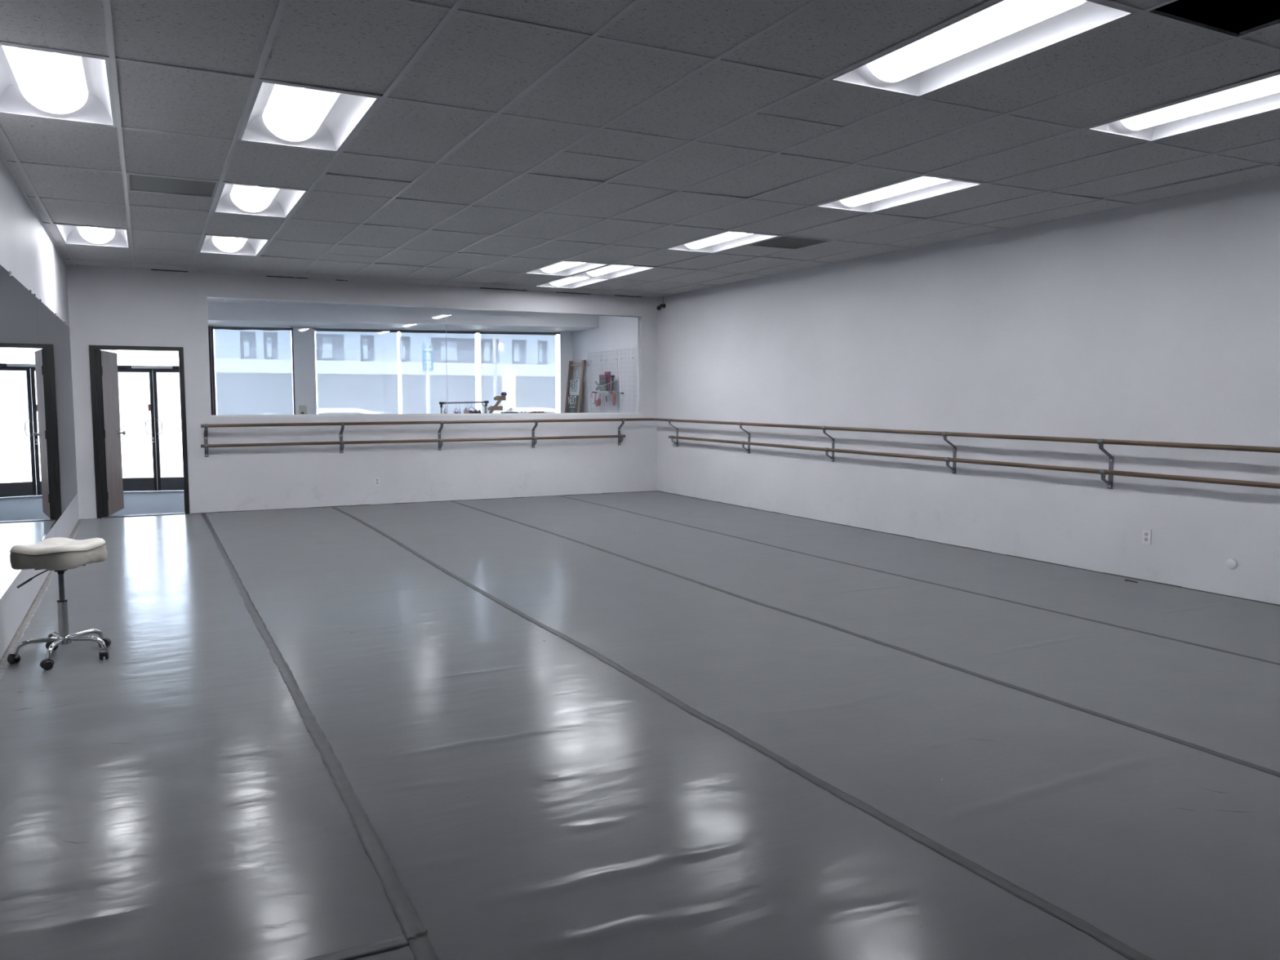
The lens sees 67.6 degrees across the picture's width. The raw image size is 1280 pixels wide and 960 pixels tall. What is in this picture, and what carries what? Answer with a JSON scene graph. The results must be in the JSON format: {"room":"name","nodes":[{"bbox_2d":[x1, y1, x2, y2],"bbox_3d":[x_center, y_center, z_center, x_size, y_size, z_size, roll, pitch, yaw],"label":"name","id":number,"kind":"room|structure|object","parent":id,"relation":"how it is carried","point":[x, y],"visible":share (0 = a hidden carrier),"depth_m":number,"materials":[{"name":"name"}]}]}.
{"room":"exercise studio","nodes":[
{"label":"exercise studio","id":0,"kind":"room"},
{"bbox_2d":[0,156,79,659],"bbox_3d":[-3.609,-0.766,5.114,0.150,4.021,24.480,-2,6,-27],"label":"wall","id":1,"kind":"structure","parent":0,"point":[27,251],"depth_m":7.12,"materials":[{"name":"white paint"}]},
{"bbox_2d":[0,264,48,599],"bbox_3d":[-4.058,-0.392,6.201,0.012,1.940,3.720,-2,6,-27],"label":"wall mirror","id":2,"kind":"object","parent":1,"relation":"attached to","point":[24,520],"visible":0.97,"depth_m":6.42,"materials":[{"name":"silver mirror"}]},
{"bbox_2d":[35,297,78,531],"bbox_3d":[-5.761,-0.679,9.505,0.012,1.940,3.725,-2,6,-27],"label":"wall mirror","id":3,"kind":"object","parent":1,"relation":"attached to","point":[54,337],"visible":1,"depth_m":9.08,"materials":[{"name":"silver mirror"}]},
{"bbox_2d":[110,489,184,515],"bbox_3d":[-4.470,0.297,15.620,7.806,0.100,5.263,-2,6,-27],"label":"floor","id":4,"kind":"structure","parent":0,"point":[140,502],"depth_m":14.48,"materials":[{"name":"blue carpet"}]},
{"bbox_2d":[439,400,488,413],"bbox_3d":[-2.695,-0.446,14.708,0.771,1.543,0.440,-2,6,-27],"label":"clothes rack","id":5,"kind":"object","parent":4,"relation":"on","point":[441,403],"visible":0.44,"depth_m":14.63,"materials":[{"name":"grey metal"}]},
{"bbox_2d":[462,407,469,413],"bbox_3d":[-2.669,-0.877,14.684,0.070,0.663,0.434,-2,5,-24],"label":"garment","id":6,"kind":"object","parent":5,"relation":"hanging from","point":[465,411],"visible":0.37,"depth_m":14.64,"materials":[{"name":"grey fabric"}]},
{"bbox_2d":[467,404,478,413],"bbox_3d":[-2.594,-0.887,14.723,0.342,0.651,0.070,5,7,43],"label":"garment","id":7,"kind":"object","parent":5,"relation":"hanging from","point":[470,411],"visible":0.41,"depth_m":14.68,"materials":[{"name":"grey fabric"}]},
{"bbox_2d":[564,360,586,413],"bbox_3d":[-1.241,-1.040,17.430,0.264,2.265,0.675,-2,6,-27],"label":"ladder","id":8,"kind":"object","parent":4,"relation":"on","point":[571,362],"visible":0.48,"depth_m":17.16,"materials":[{"name":"brown wood"}]},
{"bbox_2d":[567,395,578,413],"bbox_3d":[-1.207,-1.353,17.423,0.065,0.379,0.490,-2,6,-27],"label":"tote","id":9,"kind":"object","parent":8,"relation":"hanging from","point":[572,403],"visible":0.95,"depth_m":17.40,"materials":[{"name":"grey fabric"}]},
{"bbox_2d":[569,379,580,395],"bbox_3d":[-1.181,-1.677,17.406,0.065,0.289,0.455,-2,6,-27],"label":"towel","id":10,"kind":"object","parent":8,"relation":"hanging from","point":[574,384],"visible":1,"depth_m":17.37,"materials":[{"name":"white fabric"}]},
{"bbox_3d":[-1.936,-0.416,15.638,1.070,1.326,1.350,-2,6,-27],"label":"display table","id":11,"kind":"object","parent":4,"relation":"on","visible":0},
{"bbox_2d":[487,395,506,413],"bbox_3d":[-2.359,-1.258,15.820,0.336,0.334,0.048,-2,6,-27],"label":"signpost","id":12,"kind":"object","parent":11,"relation":"on","point":[491,408],"visible":0.91,"depth_m":15.81,"materials":[{"name":"brown wood"}]},
{"bbox_3d":[-2.047,-1.047,14.990,0.224,0.042,0.184,-2,6,-27],"label":"display tray","id":13,"kind":"object","parent":11,"relation":"on","visible":0},
{"bbox_2d":[505,407,513,412],"bbox_3d":[-2.063,-1.083,14.978,0.180,0.106,0.101,-2,6,-27],"label":"bundle","id":14,"kind":"object","parent":13,"relation":"on","point":[510,410],"visible":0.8,"depth_m":14.97,"materials":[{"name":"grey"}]},
{"bbox_2d":[66,264,657,519],"bbox_3d":[-3.237,-1.499,13.063,7.806,3.921,0.120,-2,6,-27],"label":"wall","id":15,"kind":"structure","parent":0,"point":[108,305],"depth_m":12.71,"materials":[{"name":"white paint"}]},
{"bbox_2d":[88,345,189,518],"bbox_3d":[-6.281,-0.622,12.027,1.008,2.062,0.968,-2,6,-27],"label":"door","id":16,"kind":"structure","parent":15,"relation":"in","point":[104,374],"depth_m":11.68,"materials":[{"name":"black metal"}]},
{"bbox_2d":[373,476,380,485],"bbox_3d":[-3.562,0.019,12.953,0.074,0.118,0.011,-2,6,-27],"label":"wall outlet","id":17,"kind":"object","parent":15,"relation":"attached to","point":[377,482],"visible":1,"depth_m":12.95,"materials":[{"name":"white plastic"}]},
{"bbox_2d":[151,269,641,297],"bbox_3d":[-2.935,-2.660,13.033,6.650,0.006,0.030,-2,6,-27],"label":"trim","id":18,"kind":"structure","parent":15,"relation":"attached to","point":[151,269],"depth_m":13.38,"materials":[{"name":"black"}]},
{"bbox_2d":[206,296,641,417],"bbox_3d":[-2.701,-1.649,13.335,6.065,1.495,0.126,-2,6,-27],"label":"window","id":19,"kind":"structure","parent":15,"relation":"in","point":[639,317],"depth_m":13.39,"materials":[{"name":"white"}]},
{"bbox_2d":[195,490,656,513],"bbox_3d":[-2.676,0.292,13.436,6.594,0.009,0.006,-2,6,-27],"label":"trim","id":20,"kind":"structure","parent":15,"relation":"attached to","point":[649,491],"depth_m":13.12,"materials":[{"name":"grey"}]},
{"bbox_2d":[200,417,653,457],"bbox_3d":[-2.640,-0.618,13.287,6.317,0.439,0.162,-2,6,-27],"label":"ballet barre","id":21,"kind":"object","parent":15,"relation":"attached to","point":[206,426],"depth_m":12.96,"materials":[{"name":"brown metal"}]},
{"bbox_2d":[208,324,573,414],"bbox_3d":[-5.170,-1.812,16.851,8.032,3.890,0.200,-1,5,-14],"label":"wall","id":22,"kind":"structure","parent":0,"point":[302,335],"depth_m":16.62,"materials":[{"name":"paint"}]},
{"bbox_2d":[117,325,213,491],"bbox_3d":[-8.162,-1.197,16.084,1.823,2.788,0.131,-1,5,-14],"label":"door","id":23,"kind":"structure","parent":22,"relation":"in","point":[157,482],"depth_m":16.12,"materials":[{"name":"brown metal"}]},
{"bbox_2d":[131,365,172,368],"bbox_3d":[-8.166,-1.886,15.996,0.627,0.037,0.003,-1,5,-14],"label":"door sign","id":24,"kind":"object","parent":23,"relation":"attached to","point":[132,366],"visible":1,"depth_m":15.99,"materials":[{"name":"white"}]},
{"bbox_2d":[210,326,295,414],"bbox_3d":[-6.645,-1.461,16.490,1.322,2.328,0.040,-1,5,-14],"label":"window","id":25,"kind":"structure","parent":22,"relation":"in","point":[211,330],"depth_m":16.33,"materials":[{"name":"brown metal"}]},
{"bbox_2d":[212,325,293,414],"bbox_3d":[-6.611,-1.475,16.409,1.261,2.286,0.070,-1,5,-14],"label":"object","id":26,"kind":"object","parent":25,"relation":"attached to","point":[254,371],"visible":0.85,"depth_m":16.38,"materials":[{"name":"grey"}]},
{"bbox_2d":[298,405,306,414],"bbox_3d":[-5.857,-1.214,16.603,0.123,0.160,0.055,-1,5,-14],"label":"wall plate","id":27,"kind":"object","parent":22,"relation":"attached to","point":[302,409],"visible":0.98,"depth_m":16.60,"materials":[{"name":"grey plastic"}]},
{"bbox_2d":[312,328,316,414],"bbox_3d":[-5.659,-1.494,16.661,0.029,2.248,0.030,-1,5,-14],"label":"trim","id":28,"kind":"structure","parent":22,"relation":"attached to","point":[313,335],"depth_m":16.61,"materials":[{"name":"white metal"}]},
{"bbox_2d":[207,302,599,331],"bbox_3d":[-4.881,-2.760,16.170,8.300,0.282,1.138,-1,5,-14],"label":"ceiling","id":29,"kind":"structure","parent":22,"relation":"attached to","point":[226,313],"depth_m":15.86,"materials":[{"name":"paint"}]},
{"bbox_2d":[312,328,559,409],"bbox_3d":[-3.589,-1.520,17.232,4.338,2.328,0.040,-1,5,-14],"label":"window","id":30,"kind":"structure","parent":22,"relation":"in","point":[557,333],"depth_m":17.02,"materials":[{"name":"brown metal"}]},
{"bbox_2d":[314,328,398,414],"bbox_3d":[-4.956,-1.507,16.811,1.398,2.286,0.070,-1,5,-14],"label":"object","id":31,"kind":"object","parent":30,"relation":"attached to","point":[357,369],"visible":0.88,"depth_m":16.78,"materials":[{"name":"grey"}]},
{"bbox_2d":[400,329,475,413],"bbox_3d":[-3.602,-1.533,17.140,1.326,2.286,0.070,-1,5,-14],"label":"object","id":32,"kind":"structure","parent":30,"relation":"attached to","point":[425,354],"depth_m":17.10,"materials":[{"name":"grey"}]},
{"bbox_2d":[479,330,556,413],"bbox_3d":[-2.216,-1.560,17.477,1.392,2.286,0.070,-1,5,-14],"label":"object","id":33,"kind":"structure","parent":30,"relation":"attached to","point":[520,365],"depth_m":17.45,"materials":[{"name":"grey"}]},
{"bbox_2d":[0,491,1279,959],"bbox_3d":[1.154,1.100,4.702,7.806,0.106,19.110,-2,6,-27],"label":"floor","id":34,"kind":"structure","parent":0,"point":[168,796],"depth_m":3.96,"materials":[{"name":"grey plastic"}]},
{"bbox_2d":[0,519,83,679],"bbox_3d":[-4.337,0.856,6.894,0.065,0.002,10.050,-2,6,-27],"label":"baseboard","id":35,"kind":"structure","parent":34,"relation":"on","point":[20,633],"depth_m":6.33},
{"bbox_2d":[7,537,111,670],"bbox_3d":[-3.228,0.665,5.302,0.501,0.657,0.510,-3,6,-31],"label":"stool","id":36,"kind":"object","parent":34,"relation":"on","point":[58,554],"visible":1,"depth_m":5.22,"materials":[{"name":"white leather"}]},
{"bbox_2d":[7,653,20,659],"bbox_3d":[-3.419,0.963,5.218,0.062,0.036,0.028,2,5,19],"label":"hood","id":37,"kind":"object","parent":36,"relation":"attached to","point":[13,655],"depth_m":5.20,"materials":[{"name":"black plastic"}]},
{"bbox_2d":[40,658,54,666],"bbox_3d":[-3.165,0.974,5.101,0.028,0.036,0.062,4,7,42],"label":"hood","id":38,"kind":"object","parent":36,"relation":"attached to","point":[46,662],"depth_m":5.09,"materials":[{"name":"black plastic"}]},
{"bbox_2d":[100,648,106,657],"bbox_3d":[-2.974,0.957,5.304,0.028,0.036,0.062,-2,5,-25],"label":"caster wheel","id":39,"kind":"object","parent":36,"relation":"attached to","point":[104,651],"depth_m":5.28,"materials":[{"name":"black plastic"}]},
{"bbox_2d":[97,637,111,644],"bbox_3d":[-3.108,0.936,5.546,0.062,0.036,0.028,0,5,-2],"label":"hood","id":40,"kind":"object","parent":36,"relation":"attached to","point":[107,641],"depth_m":5.54,"materials":[{"name":"black plastic"}]},
{"bbox_2d":[200,512,439,959],"bbox_3d":[-2.589,0.899,6.417,0.090,0.002,12.600,-2,6,-27],"label":"tape","id":41,"kind":"object","parent":34,"relation":"on","point":[405,913],"visible":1,"depth_m":3.43,"materials":[{"name":"grey plastic"}]},
{"bbox_2d":[407,929,427,940],"bbox_3d":[-0.598,1.226,2.574,0.015,0.003,0.063,4,6,41],"label":"scrap","id":42,"kind":"object","parent":41,"relation":"on","point":[426,931],"visible":1,"depth_m":2.58,"materials":[{"name":"black"}]},
{"bbox_2d":[303,934,408,959],"bbox_3d":[-1.219,1.258,2.260,1.335,0.002,0.059,-2,6,-27],"label":"tape","id":43,"kind":"object","parent":34,"relation":"on","point":[399,941],"visible":1,"depth_m":2.52,"materials":[{"name":"grey plastic"}]},
{"bbox_2d":[331,506,1153,959],"bbox_3d":[-1.161,0.838,7.148,0.088,0.004,12.601,-2,6,-27],"label":"tape","id":44,"kind":"object","parent":34,"relation":"on","point":[1117,946],"visible":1,"depth_m":3.41,"materials":[{"name":"grey plastic"}]},
{"bbox_2d":[451,501,1279,777],"bbox_3d":[0.282,0.777,7.887,0.095,0.002,12.601,-2,6,-27],"label":"tape","id":45,"kind":"object","parent":34,"relation":"on","point":[1003,683],"visible":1,"depth_m":5.01,"materials":[{"name":"grey plastic"}]},
{"bbox_2d":[558,495,1279,665],"bbox_3d":[1.606,0.697,8.844,0.079,0.002,12.100,-2,6,-27],"label":"tape","id":46,"kind":"object","parent":34,"relation":"on","point":[1069,615],"visible":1,"depth_m":6.96,"materials":[{"name":"grey plastic"}]},
{"bbox_2d":[1124,579,1137,582],"bbox_3d":[3.901,0.803,7.590,0.024,0.014,0.104,-3,6,-33],"label":"tie","id":47,"kind":"object","parent":34,"relation":"on","point":[1125,580],"visible":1,"depth_m":7.59,"materials":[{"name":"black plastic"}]},
{"bbox_2d":[0,0,1279,306],"bbox_3d":[-0.037,-2.500,6.729,8.106,0.833,24.644,-2,6,-27],"label":"ceiling","id":48,"kind":"structure","parent":0,"point":[504,140],"depth_m":5.64,"materials":[{"name":"tile"}]},
{"bbox_2d":[0,40,116,126],"bbox_3d":[-2.951,-2.023,4.746,0.593,0.151,1.229,-2,6,-27],"label":"ceiling light","id":49,"kind":"object","parent":48,"relation":"hanging from","point":[34,82],"visible":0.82,"depth_m":4.91,"materials":[{"name":"white plastic"}]},
{"bbox_2d":[1,44,88,113],"bbox_3d":[-2.951,-2.021,4.746,0.320,0.126,1.033,-2,6,-27],"label":"diffuser","id":50,"kind":"object","parent":49,"relation":"attached to","point":[53,82],"depth_m":4.74,"materials":[{"name":"white plastic"}]},
{"bbox_2d":[53,222,130,248],"bbox_3d":[-5.230,-2.407,9.165,0.593,0.151,1.229,-2,6,-27],"label":"ceiling light","id":51,"kind":"object","parent":48,"relation":"hanging from","point":[69,234],"visible":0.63,"depth_m":9.45,"materials":[{"name":"white plastic"}]},
{"bbox_2d":[76,226,115,244],"bbox_3d":[-5.230,-2.404,9.165,0.320,0.126,1.033,-2,6,-27],"label":"diffuser","id":52,"kind":"object","parent":51,"relation":"attached to","point":[94,235],"depth_m":9.24,"materials":[{"name":"white plastic"}]},
{"bbox_2d":[126,172,218,197],"bbox_3d":[-3.405,-2.222,6.956,0.592,0.166,0.592,-2,6,-27],"label":"ceiling vent","id":53,"kind":"object","parent":48,"relation":"in","point":[142,183],"visible":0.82,"depth_m":6.96,"materials":[{"name":"grey metal"}]},
{"bbox_2d":[198,234,270,256],"bbox_3d":[-4.144,-2.453,9.720,0.593,0.151,1.229,-2,6,-27],"label":"ceiling light","id":54,"kind":"object","parent":48,"relation":"hanging from","point":[210,244],"visible":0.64,"depth_m":10.04,"materials":[{"name":"white plastic"}]},
{"bbox_2d":[212,235,248,252],"bbox_3d":[-4.144,-2.450,9.721,0.320,0.126,1.033,-2,6,-27],"label":"diffuser","id":55,"kind":"object","parent":54,"relation":"attached to","point":[227,244],"depth_m":9.79,"materials":[{"name":"white plastic"}]},
{"bbox_2d":[212,182,307,217],"bbox_3d":[-3.005,-2.261,7.511,0.593,0.151,1.229,-2,6,-27],"label":"ceiling light","id":56,"kind":"object","parent":48,"relation":"hanging from","point":[233,198],"visible":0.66,"depth_m":7.73,"materials":[{"name":"white plastic"}]},
{"bbox_2d":[230,184,279,212],"bbox_3d":[-3.005,-2.259,7.511,0.320,0.126,1.033,-2,6,-27],"label":"diffuser","id":57,"kind":"object","parent":56,"relation":"attached to","point":[248,198],"depth_m":7.54,"materials":[{"name":"white plastic"}]},
{"bbox_2d":[237,78,381,151],"bbox_3d":[-1.866,-2.070,5.301,0.593,0.151,1.229,-2,6,-27],"label":"ceiling light","id":58,"kind":"object","parent":48,"relation":"hanging from","point":[282,114],"visible":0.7,"depth_m":5.41,"materials":[{"name":"white plastic"}]},
{"bbox_2d":[262,84,340,141],"bbox_3d":[-1.866,-2.067,5.301,0.320,0.126,1.033,-2,6,-27],"label":"diffuser","id":59,"kind":"object","parent":58,"relation":"attached to","point":[291,113],"depth_m":5.27,"materials":[{"name":"white plastic"}]},
{"bbox_2d":[524,260,608,275],"bbox_3d":[-0.889,-2.591,11.387,0.593,0.151,1.229,-2,6,-27],"label":"ceiling light","id":60,"kind":"object","parent":48,"relation":"hanging from","point":[562,268],"visible":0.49,"depth_m":11.58,"materials":[{"name":"white plastic"}]},
{"bbox_2d":[540,261,584,273],"bbox_3d":[-0.889,-2.588,11.387,0.320,0.126,1.033,-2,6,-27],"label":"diffuser","id":61,"kind":"object","parent":60,"relation":"attached to","point":[562,265],"depth_m":11.39,"materials":[{"name":"white plastic"}]},
{"bbox_2d":[535,276,608,288],"bbox_3d":[-0.916,-2.710,12.770,0.593,0.151,1.229,-2,6,-27],"label":"ceiling light","id":62,"kind":"object","parent":48,"relation":"hanging from","point":[572,282],"visible":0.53,"depth_m":12.98,"materials":[{"name":"white plastic"}]},
{"bbox_2d":[549,276,588,285],"bbox_3d":[-0.916,-2.707,12.770,0.320,0.126,1.033,-2,6,-27],"label":"diffuser","id":63,"kind":"object","parent":62,"relation":"attached to","point":[568,280],"depth_m":12.77,"materials":[{"name":"white plastic"}]},
{"bbox_2d":[569,263,656,279],"bbox_3d":[-0.346,-2.614,11.665,0.593,0.151,1.229,-2,6,-27],"label":"ceiling light","id":64,"kind":"object","parent":48,"relation":"hanging from","point":[611,271],"visible":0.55,"depth_m":11.84,"materials":[{"name":"white plastic"}]},
{"bbox_2d":[585,264,631,275],"bbox_3d":[-0.346,-2.612,11.665,0.320,0.126,1.033,-2,6,-27],"label":"diffuser","id":65,"kind":"object","parent":64,"relation":"attached to","point":[612,268],"depth_m":11.66,"materials":[{"name":"white plastic"}]},
{"bbox_2d":[666,230,779,253],"bbox_3d":[0.793,-2.422,9.455,0.593,0.151,1.229,-2,6,-27],"label":"ceiling light","id":66,"kind":"object","parent":48,"relation":"hanging from","point":[726,240],"visible":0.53,"depth_m":9.59,"materials":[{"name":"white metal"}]},
{"bbox_2d":[684,231,752,248],"bbox_3d":[0.793,-2.420,9.456,0.320,0.126,1.033,-2,6,-27],"label":"diffuser","id":67,"kind":"object","parent":66,"relation":"attached to","point":[726,236],"depth_m":9.43,"materials":[{"name":"white plastic"}]},
{"bbox_2d":[750,235,830,248],"bbox_3d":[1.478,-2.429,9.456,0.592,0.166,0.592,-2,6,-27],"label":"ceiling vent","id":68,"kind":"object","parent":48,"relation":"in","point":[789,242],"visible":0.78,"depth_m":9.48,"materials":[{"name":"grey metal"}]},
{"bbox_2d":[814,174,984,213],"bbox_3d":[1.932,-2.231,7.246,0.593,0.151,1.229,-2,6,-27],"label":"ceiling light","id":69,"kind":"object","parent":48,"relation":"hanging from","point":[922,187],"visible":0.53,"depth_m":7.33,"materials":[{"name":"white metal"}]},
{"bbox_2d":[839,176,951,206],"bbox_3d":[1.932,-2.228,7.246,0.320,0.126,1.033,-2,6,-27],"label":"diffuser","id":70,"kind":"object","parent":69,"relation":"attached to","point":[921,182],"depth_m":7.18,"materials":[{"name":"white plastic"}]},
{"bbox_2d":[826,0,1138,97],"bbox_3d":[1.444,-1.970,4.203,0.593,0.151,1.229,-2,6,-27],"label":"ceiling light","id":71,"kind":"object","parent":48,"relation":"hanging from","point":[1001,33],"visible":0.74,"depth_m":4.23,"materials":[{"name":"white metal"}]},
{"bbox_2d":[866,0,1086,82],"bbox_3d":[1.444,-1.968,4.203,0.320,0.126,1.033,-2,6,-27],"label":"diffuser","id":72,"kind":"object","parent":71,"relation":"attached to","point":[1004,18],"depth_m":4.13,"materials":[{"name":"white plastic"}]},
{"bbox_2d":[1084,69,1279,142],"bbox_3d":[3.072,-2.039,5.036,0.593,0.151,1.229,-2,6,-27],"label":"ceiling light","id":73,"kind":"object","parent":48,"relation":"hanging from","point":[1262,95],"visible":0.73,"depth_m":5.23,"materials":[{"name":"white metal"}]},
{"bbox_2d":[1120,74,1279,130],"bbox_3d":[3.072,-2.037,5.036,0.320,0.126,1.033,-2,6,-27],"label":"diffuser","id":74,"kind":"object","parent":73,"relation":"attached to","point":[1268,86],"depth_m":5.06,"materials":[{"name":"white plastic"}]},
{"bbox_2d":[572,177,1279,604],"bbox_3d":[3.893,-0.996,7.913,0.150,4.021,22.620,-2,6,-27],"label":"wall","id":75,"kind":"structure","parent":0,"point":[1157,321],"depth_m":8.65,"materials":[{"name":"white paint"}]},
{"bbox_2d":[587,351,602,413],"bbox_3d":[-0.778,-1.328,16.808,0.032,1.828,0.606,-2,6,-27],"label":"panel","id":76,"kind":"object","parent":75,"relation":"attached to","point":[591,361],"visible":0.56,"depth_m":16.90,"materials":[{"name":"white metal"}]},
{"bbox_2d":[591,391,600,406],"bbox_3d":[-0.763,-1.411,16.633,0.094,0.263,0.455,-2,5,-20],"label":"slippers","id":77,"kind":"object","parent":76,"relation":"hanging from","point":[597,402],"visible":1,"depth_m":16.52,"materials":[{"name":"pink plastic"}]},
{"bbox_2d":[602,350,617,412],"bbox_3d":[-0.499,-1.281,16.267,0.032,1.828,0.606,-2,6,-27],"label":"panel","id":78,"kind":"object","parent":75,"relation":"attached to","point":[611,359],"visible":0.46,"depth_m":16.12,"materials":[{"name":"white metal"}]},
{"bbox_2d":[592,379,617,391],"bbox_3d":[-0.588,-1.586,16.086,0.253,0.203,0.435,-2,6,-27],"label":"wire basket","id":79,"kind":"object","parent":78,"relation":"hanging from","point":[595,385],"visible":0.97,"depth_m":15.94,"materials":[{"name":"white metal"}]},
{"bbox_2d":[599,374,608,391],"bbox_3d":[-0.613,-1.627,16.027,0.036,0.273,0.265,-2,6,-27],"label":"boxed tights","id":80,"kind":"object","parent":79,"relation":"in","point":[602,378],"visible":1,"depth_m":15.99,"materials":[{"name":"grey"}]},
{"bbox_2d":[604,371,610,391],"bbox_3d":[-0.542,-1.650,15.997,0.030,0.323,0.180,-2,6,-27],"label":"packet","id":81,"kind":"object","parent":79,"relation":"in","point":[608,373],"visible":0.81,"depth_m":15.92,"materials":[{"name":"pink"}]},
{"bbox_2d":[610,375,614,391],"bbox_3d":[-0.475,-1.618,15.978,0.060,0.263,0.120,-2,6,-27],"label":"brush","id":82,"kind":"object","parent":79,"relation":"in","point":[612,377],"visible":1,"depth_m":15.93,"materials":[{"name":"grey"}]},
{"bbox_2d":[608,390,623,405],"bbox_3d":[-0.416,-1.372,15.938,0.069,0.275,0.488,-3,6,-33],"label":"slippers","id":83,"kind":"object","parent":78,"relation":"hanging from","point":[611,393],"visible":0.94,"depth_m":15.94,"materials":[{"name":"brown fabric"}]},
{"bbox_2d":[617,348,634,409],"bbox_3d":[-0.220,-1.234,15.727,0.032,1.828,0.606,-2,6,-27],"label":"panel","id":84,"kind":"object","parent":75,"relation":"attached to","point":[626,348],"visible":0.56,"depth_m":15.69,"materials":[{"name":"white metal"}]},
{"bbox_2d":[656,299,665,310],"bbox_3d":[0.322,-2.662,14.402,0.069,0.224,0.232,3,5,26],"label":"security camera","id":85,"kind":"object","parent":75,"relation":"attached to","point":[660,306],"visible":1,"depth_m":14.35,"materials":[{"name":"black plastic"}]},
{"bbox_2d":[652,417,1279,488],"bbox_3d":[3.006,-0.268,9.361,0.162,0.443,12.085,-2,6,-27],"label":"ballet barre","id":86,"kind":"object","parent":75,"relation":"attached to","point":[1100,442],"depth_m":8.53,"materials":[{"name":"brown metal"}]},
{"bbox_2d":[656,490,1279,605],"bbox_3d":[2.770,0.590,10.067,0.006,0.010,11.220,-2,6,-27],"label":"trim","id":87,"kind":"structure","parent":75,"relation":"attached to","point":[656,491],"depth_m":8.68,"materials":[{"name":"grey"}]},
{"bbox_2d":[1142,528,1151,544],"bbox_3d":[4.026,0.451,7.597,0.011,0.118,0.074,-2,6,-27],"label":"wall outlet","id":88,"kind":"object","parent":75,"relation":"attached to","point":[1146,534],"visible":1,"depth_m":7.59,"materials":[{"name":"white plastic"}]},
{"bbox_2d":[1226,558,1237,569],"bbox_3d":[4.332,0.616,7.004,0.017,0.080,0.080,-2,6,-27],"label":"wall plate","id":89,"kind":"object","parent":75,"relation":"attached to","point":[1231,563],"visible":1,"depth_m":7.00,"materials":[{"name":"white plastic"}]},
{"label":"outside","id":90,"kind":"structure","parent":0,"visible":0},
{"bbox_2d":[121,444,183,477],"bbox_3d":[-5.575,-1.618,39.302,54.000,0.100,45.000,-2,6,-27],"label":"ground","id":91,"kind":"structure","parent":90,"point":[136,460],"depth_m":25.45,"materials":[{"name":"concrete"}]},
{"bbox_2d":[103,328,559,446],"bbox_3d":[-8.069,-6.608,42.661,65.000,9.260,10.000,-2,6,-27],"label":"building","id":92,"kind":"structure","parent":91,"relation":"on","point":[134,390],"depth_m":33.69,"materials":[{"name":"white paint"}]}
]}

